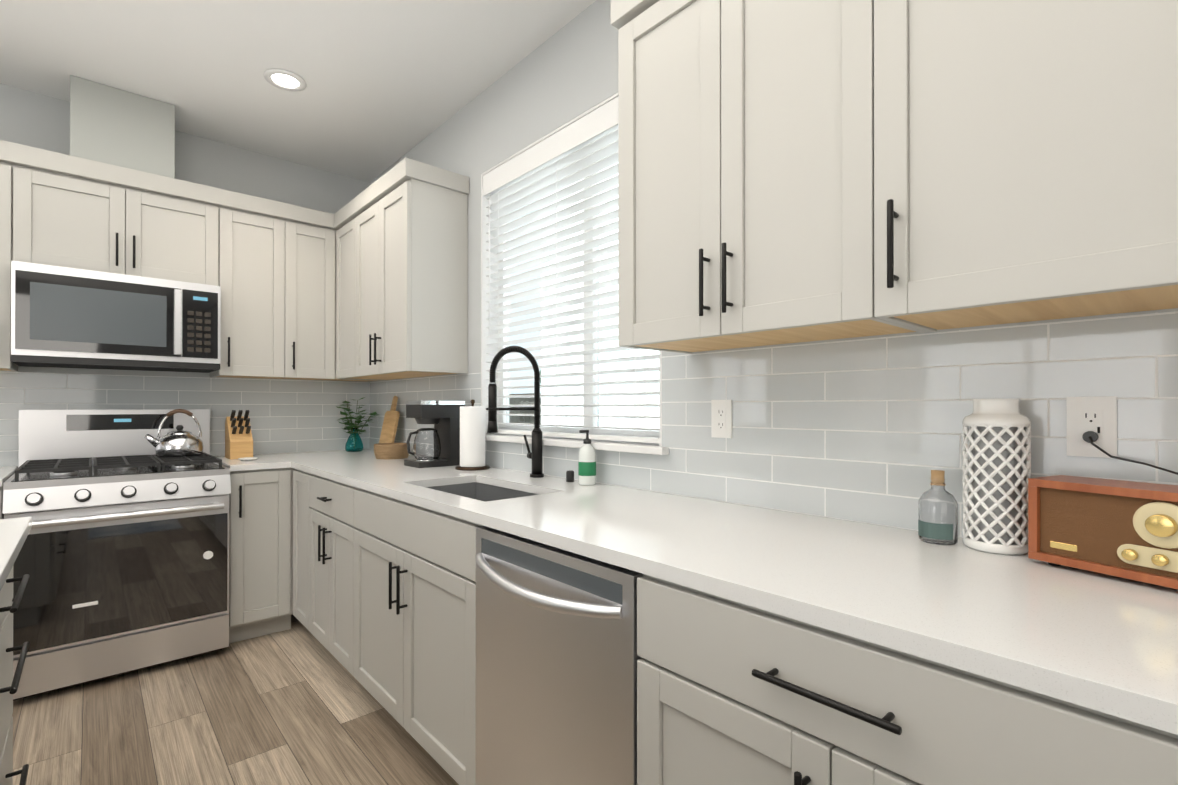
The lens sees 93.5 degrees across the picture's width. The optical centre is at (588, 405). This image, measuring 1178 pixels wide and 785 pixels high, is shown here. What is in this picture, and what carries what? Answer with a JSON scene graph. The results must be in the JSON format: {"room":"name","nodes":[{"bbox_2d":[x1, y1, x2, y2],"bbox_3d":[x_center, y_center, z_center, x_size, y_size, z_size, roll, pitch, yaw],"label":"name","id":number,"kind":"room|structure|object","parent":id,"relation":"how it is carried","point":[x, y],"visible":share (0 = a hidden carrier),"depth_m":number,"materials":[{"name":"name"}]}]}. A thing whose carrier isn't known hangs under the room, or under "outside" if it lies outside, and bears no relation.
{"room":"kitchen","nodes":[
{"label":"kitchen","id":0,"kind":"room"},
{"bbox_2d":[70,75,174,178],"bbox_3d":[-2.386,-1.355,2.841,0.395,0.381,0.323,0,0,-42],"label":"chase","id":1,"kind":"object","parent":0,"point":[117,127],"visible":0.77,"depth_m":2.71,"materials":[{"name":"grey paint"}]},
{"bbox_2d":[0,83,369,467],"bbox_3d":[-3.559,-0.170,2.103,5.650,2.760,0.150,0,0,-42],"label":"wall","id":2,"kind":"structure","parent":0,"point":[290,415],"depth_m":3.24,"materials":[{"name":"grey tile"}]},
{"bbox_2d":[0,140,17,371],"bbox_3d":[-2.826,-0.668,2.443,0.412,0.992,0.322,0,0,-42],"label":"upper cabinet","id":3,"kind":"object","parent":2,"relation":"attached to","point":[6,364],"depth_m":2.45,"materials":[{"name":"grey paint"}]},
{"bbox_2d":[8,142,215,285],"bbox_3d":[-2.384,-0.901,2.841,0.776,0.522,0.322,0,0,-42],"label":"upper cabinet","id":4,"kind":"object","parent":2,"relation":"attached to","point":[64,210],"depth_m":2.68,"materials":[{"name":"grey paint"}]},
{"bbox_2d":[11,261,220,372],"bbox_3d":[-2.345,-0.409,2.795,0.767,0.439,0.438,0,0,-42],"label":"microwave","id":5,"kind":"object","parent":4,"relation":"attached to","point":[64,317],"visible":1,"depth_m":2.63,"materials":[{"name":"silver metal"}]},
{"bbox_2d":[210,188,271,378],"bbox_3d":[-1.955,-0.665,3.226,0.378,0.992,0.322,0,0,-42],"label":"upper cabinet","id":6,"kind":"object","parent":2,"relation":"attached to","point":[243,221],"depth_m":3.07,"materials":[{"name":"grey paint"}]},
{"bbox_2d":[272,200,327,379],"bbox_3d":[-1.752,-0.665,3.373,0.358,0.992,0.375,0,0,-42],"label":"upper cabinet","id":7,"kind":"object","parent":2,"relation":"attached to","point":[299,234],"depth_m":3.25,"materials":[{"name":"grey paint"}]},
{"bbox_2d":[12,614,458,784],"bbox_3d":[-0.887,1.251,-0.945,5.750,0.100,8.250,0,0,-42],"label":"floor","id":8,"kind":"structure","parent":0,"point":[297,703],"depth_m":2.08,"materials":[{"name":"brown wood"}]},
{"bbox_2d":[0,486,3,518],"bbox_3d":[-2.815,0.769,2.210,0.702,0.884,0.674,0,0,-42],"label":"base cabinet","id":9,"kind":"object","parent":8,"relation":"on","point":[1,504],"visible":0.17,"depth_m":2.22,"materials":[{"name":"grey paint"}]},
{"bbox_2d":[0,466,17,486],"bbox_3d":[-2.830,0.311,2.221,0.713,0.030,0.642,0,0,-42],"label":"countertop","id":10,"kind":"structure","parent":9,"relation":"on","point":[6,473],"depth_m":2.44,"materials":[{"name":"white stone"}]},
{"bbox_2d":[0,529,30,784],"bbox_3d":[-0.825,0.763,0.024,0.978,0.884,2.944,0,0,-42],"label":"kitchen island","id":11,"kind":"object","parent":8,"relation":"on","point":[9,684],"depth_m":1.28,"materials":[{"name":"grey wood"}]},
{"bbox_2d":[0,517,31,584],"bbox_3d":[-0.839,0.304,0.012,1.000,0.030,3.004,0,0,-42],"label":"island countertop","id":12,"kind":"structure","parent":11,"relation":"on","point":[13,531],"depth_m":1.22,"materials":[{"name":"white stone"}]},
{"bbox_2d":[3,409,230,700],"bbox_3d":[-2.240,0.617,2.675,0.763,1.190,0.752,0,0,-42],"label":"stove","id":13,"kind":"object","parent":8,"relation":"on","point":[122,559],"visible":1,"depth_m":2.47,"materials":[{"name":"silver metal"}]},
{"bbox_2d":[144,409,202,456],"bbox_3d":[-2.176,0.141,2.909,0.251,0.246,0.206,0,0,-42],"label":"kettle","id":14,"kind":"object","parent":13,"relation":"on","point":[179,441],"visible":1,"depth_m":2.86,"materials":[{"name":"silver metal"}]},
{"bbox_2d":[229,468,276,643],"bbox_3d":[-1.880,0.771,3.077,0.297,0.884,0.636,0,0,-42],"label":"base cabinet","id":15,"kind":"object","parent":8,"relation":"on","point":[253,495],"depth_m":2.82,"materials":[{"name":"grey paint"}]},
{"bbox_2d":[293,468,300,621],"bbox_3d":[-1.200,0.771,2.993,0.641,0.884,0.343,0,0,-42],"label":"base cabinet","id":16,"kind":"object","parent":8,"relation":"on","point":[296,473],"depth_m":2.87,"materials":[{"name":"grey paint"}]},
{"bbox_2d":[301,471,482,706],"bbox_3d":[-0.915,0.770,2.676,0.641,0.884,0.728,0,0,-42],"label":"base cabinet","id":17,"kind":"object","parent":8,"relation":"on","point":[375,593],"depth_m":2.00,"materials":[{"name":"grey paint"}]},
{"bbox_2d":[215,449,1177,734],"bbox_3d":[-0.304,0.409,1.792,0.919,0.230,4.657,0,0,-42],"label":"countertop","id":18,"kind":"structure","parent":17,"relation":"on","point":[1097,641],"depth_m":0.95,"materials":[{"name":"white stone"}]},
{"bbox_2d":[225,410,252,458],"bbox_3d":[-1.978,0.163,3.133,0.110,0.271,0.173,0,0,-42],"label":"knife block","id":19,"kind":"object","parent":18,"relation":"on","point":[238,439],"visible":0.98,"depth_m":3.10,"materials":[{"name":"brown wood"}]},
{"bbox_2d":[238,457,257,460],"bbox_3d":[-1.847,0.292,3.003,0.094,0.012,0.094,0,0,-42],"label":"spoon rest","id":20,"kind":"object","parent":18,"relation":"on","point":[248,458],"visible":1,"depth_m":2.99,"materials":[{"name":"white ceramic"}]},
{"bbox_2d":[337,397,379,451],"bbox_3d":[-1.505,0.123,3.609,0.271,0.354,0.284,0,0,-42],"label":"plant","id":21,"kind":"object","parent":18,"relation":"on","point":[354,442],"visible":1,"depth_m":3.57,"materials":[{"name":"green plant"}]},
{"bbox_2d":[374,443,409,458],"bbox_3d":[-1.111,0.258,3.127,0.195,0.080,0.195,0,0,-42],"label":"bowl","id":22,"kind":"object","parent":18,"relation":"on","point":[390,451],"visible":1,"depth_m":3.05,"materials":[{"name":"brown wood"}]},
{"bbox_2d":[379,396,399,442],"bbox_3d":[-1.230,0.121,3.424,0.090,0.360,0.190,0,0,-42],"label":"cutting board","id":23,"kind":"object","parent":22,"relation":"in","point":[390,425],"visible":0.67,"depth_m":3.41,"materials":[{"name":"brown wood"}]},
{"bbox_2d":[404,401,464,467],"bbox_3d":[-0.775,0.138,2.744,0.267,0.318,0.174,0,0,-42],"label":"coffee maker","id":24,"kind":"object","parent":18,"relation":"on","point":[438,445],"visible":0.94,"depth_m":2.69,"materials":[{"name":"black plastic"}]},
{"bbox_2d":[455,399,489,469],"bbox_3d":[-0.545,0.134,2.595,0.160,0.324,0.160,0,0,-42],"label":"paper towel","id":25,"kind":"object","parent":18,"relation":"on","point":[472,436],"visible":1,"depth_m":2.54,"materials":[{"name":"white paper"}]},
{"bbox_2d":[486,345,543,477],"bbox_3d":[-0.311,0.028,2.241,0.270,0.535,0.109,0,0,-42],"label":"faucet","id":26,"kind":"object","parent":18,"relation":"on","point":[535,455],"visible":1,"depth_m":2.27,"materials":[{"name":"black metal"}]},
{"bbox_2d":[566,470,573,481],"bbox_3d":[-0.073,0.274,2.144,0.032,0.042,0.032,0,0,-42],"label":"switch","id":27,"kind":"object","parent":18,"relation":"on","point":[569,475],"visible":1,"depth_m":2.13,"materials":[{"name":"black plastic"}]},
{"bbox_2d":[578,430,595,485],"bbox_3d":[-0.007,0.193,2.063,0.068,0.203,0.067,0,0,-42],"label":"soap bottle","id":28,"kind":"object","parent":18,"relation":"on","point":[587,466],"visible":0.98,"depth_m":2.04,"materials":[{"name":"white plastic"}]},
{"bbox_2d":[918,470,957,544],"bbox_3d":[0.748,0.216,1.188,0.073,0.152,0.072,0,0,-42],"label":"glass bottle","id":29,"kind":"object","parent":18,"relation":"on","point":[937,513],"visible":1,"depth_m":1.16,"materials":[{"name":"clear glass"}]},
{"bbox_2d":[962,399,1030,554],"bbox_3d":[0.829,0.140,1.129,0.114,0.305,0.114,0,0,-42],"label":"vase","id":30,"kind":"object","parent":18,"relation":"on","point":[997,464],"visible":0.96,"depth_m":1.09,"materials":[{"name":"white ceramic"}]},
{"bbox_2d":[1028,475,1177,588],"bbox_3d":[0.925,0.213,0.936,0.129,0.156,0.265,0,0,-27],"label":"radio","id":31,"kind":"object","parent":18,"relation":"on","point":[1122,529],"visible":1,"depth_m":0.94,"materials":[{"name":"brown wood"}]},
{"bbox_2d":[475,526,642,784],"bbox_3d":[0.091,0.770,1.484,0.688,0.878,0.595,0,0,-42],"label":"dishwasher","id":32,"kind":"object","parent":8,"relation":"on","point":[557,657],"visible":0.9,"depth_m":1.26,"materials":[{"name":"silver metal"}]},
{"bbox_2d":[637,574,1124,784],"bbox_3d":[0.604,0.765,0.988,0.641,0.884,0.821,0,0,-42],"label":"base cabinet","id":33,"kind":"object","parent":8,"relation":"on","point":[729,692],"depth_m":0.80,"materials":[{"name":"grey paint"}]},
{"bbox_2d":[1125,719,1177,784],"bbox_3d":[1.074,0.763,0.465,0.641,0.884,0.821,0,0,-42],"label":"base cabinet","id":34,"kind":"object","parent":8,"relation":"on","point":[1151,754],"depth_m":0.56,"materials":[{"name":"grey paint"}]},
{"bbox_2d":[0,0,595,181],"bbox_3d":[-0.887,-1.609,-0.937,5.750,0.100,8.250,0,0,-42],"label":"ceiling","id":35,"kind":"structure","parent":0,"point":[389,83],"depth_m":2.48,"materials":[{"name":"white paint"}]},
{"bbox_2d":[264,69,306,91],"bbox_3d":[-1.442,-1.542,2.633,0.180,0.008,0.180,0,0,-42],"label":"recessed light","id":36,"kind":"object","parent":35,"relation":"in","point":[284,79],"visible":1,"depth_m":2.63,"materials":[{"name":"white"}]},
{"bbox_2d":[369,0,1177,537],"bbox_3d":[1.211,-0.173,0.913,0.150,2.760,8.000,0,0,-42],"label":"wall","id":37,"kind":"structure","parent":0,"point":[865,430],"depth_m":1.46,"materials":[{"name":"grey tile"}]},
{"bbox_2d":[324,197,355,379],"bbox_3d":[-1.322,-0.665,3.327,0.383,0.992,0.415,0,0,-42],"label":"upper cabinet","id":38,"kind":"object","parent":37,"relation":"attached to","point":[340,362],"depth_m":3.31,"materials":[{"name":"grey paint"}]},
{"bbox_2d":[352,157,468,379],"bbox_3d":[-0.987,-0.666,3.000,0.322,0.992,0.741,0,0,-42],"label":"upper cabinet","id":39,"kind":"object","parent":37,"relation":"attached to","point":[369,283],"depth_m":2.76,"materials":[{"name":"grey paint"}]},
{"bbox_2d":[481,93,661,445],"bbox_3d":[-0.090,-0.504,2.360,0.148,1.289,1.170,0,0,-42],"label":"window","id":40,"kind":"structure","parent":37,"relation":"in","point":[629,411],"depth_m":2.41,"materials":[{"name":"white plastic"}]},
{"bbox_2d":[483,97,658,443],"bbox_3d":[-0.119,-0.500,2.333,0.064,1.267,1.138,0,0,-42],"label":"window blinds","id":41,"kind":"object","parent":40,"relation":"attached to","point":[574,152],"visible":0.71,"depth_m":2.32,"materials":[{"name":"white plastic"}]},
{"bbox_2d":[485,433,668,454],"bbox_3d":[-0.103,0.154,2.342,0.189,0.025,1.235,0,0,-42],"label":"window sill","id":42,"kind":"structure","parent":37,"relation":"attached to","point":[637,447],"depth_m":2.13,"materials":[{"name":"white"}]},
{"bbox_2d":[711,400,731,437],"bbox_3d":[0.405,0.041,1.691,0.007,0.116,0.072,0,0,-42],"label":"electrical outlet","id":43,"kind":"object","parent":37,"relation":"attached to","point":[721,418],"visible":1,"depth_m":1.69,"materials":[{"name":"white plastic"}]},
{"bbox_2d":[611,0,874,353],"bbox_3d":[0.452,-0.671,1.402,0.322,0.992,0.748,0,0,-42],"label":"upper cabinet","id":44,"kind":"object","parent":37,"relation":"attached to","point":[793,171],"depth_m":1.32,"materials":[{"name":"grey paint"}]},
{"bbox_2d":[831,0,1177,335],"bbox_3d":[0.825,-0.672,0.987,0.322,0.992,0.605,0,0,-42],"label":"upper cabinet","id":45,"kind":"object","parent":37,"relation":"attached to","point":[994,162],"depth_m":0.92,"materials":[{"name":"grey paint"}]},
{"bbox_2d":[1066,396,1116,457],"bbox_3d":[0.966,0.041,1.066,0.007,0.116,0.072,0,0,-42],"label":"electrical outlet","id":46,"kind":"object","parent":37,"relation":"attached to","point":[1098,415],"visible":0.96,"depth_m":1.06,"materials":[{"name":"white plastic"}]},
{"bbox_2d":[1082,431,1177,474],"bbox_3d":[0.994,0.090,0.997,0.044,0.081,0.162,0,0,-42],"label":"cord","id":47,"kind":"object","parent":46,"relation":"attached to","point":[1091,437],"visible":1,"depth_m":1.04,"materials":[{"name":"black plastic"}]}
]}

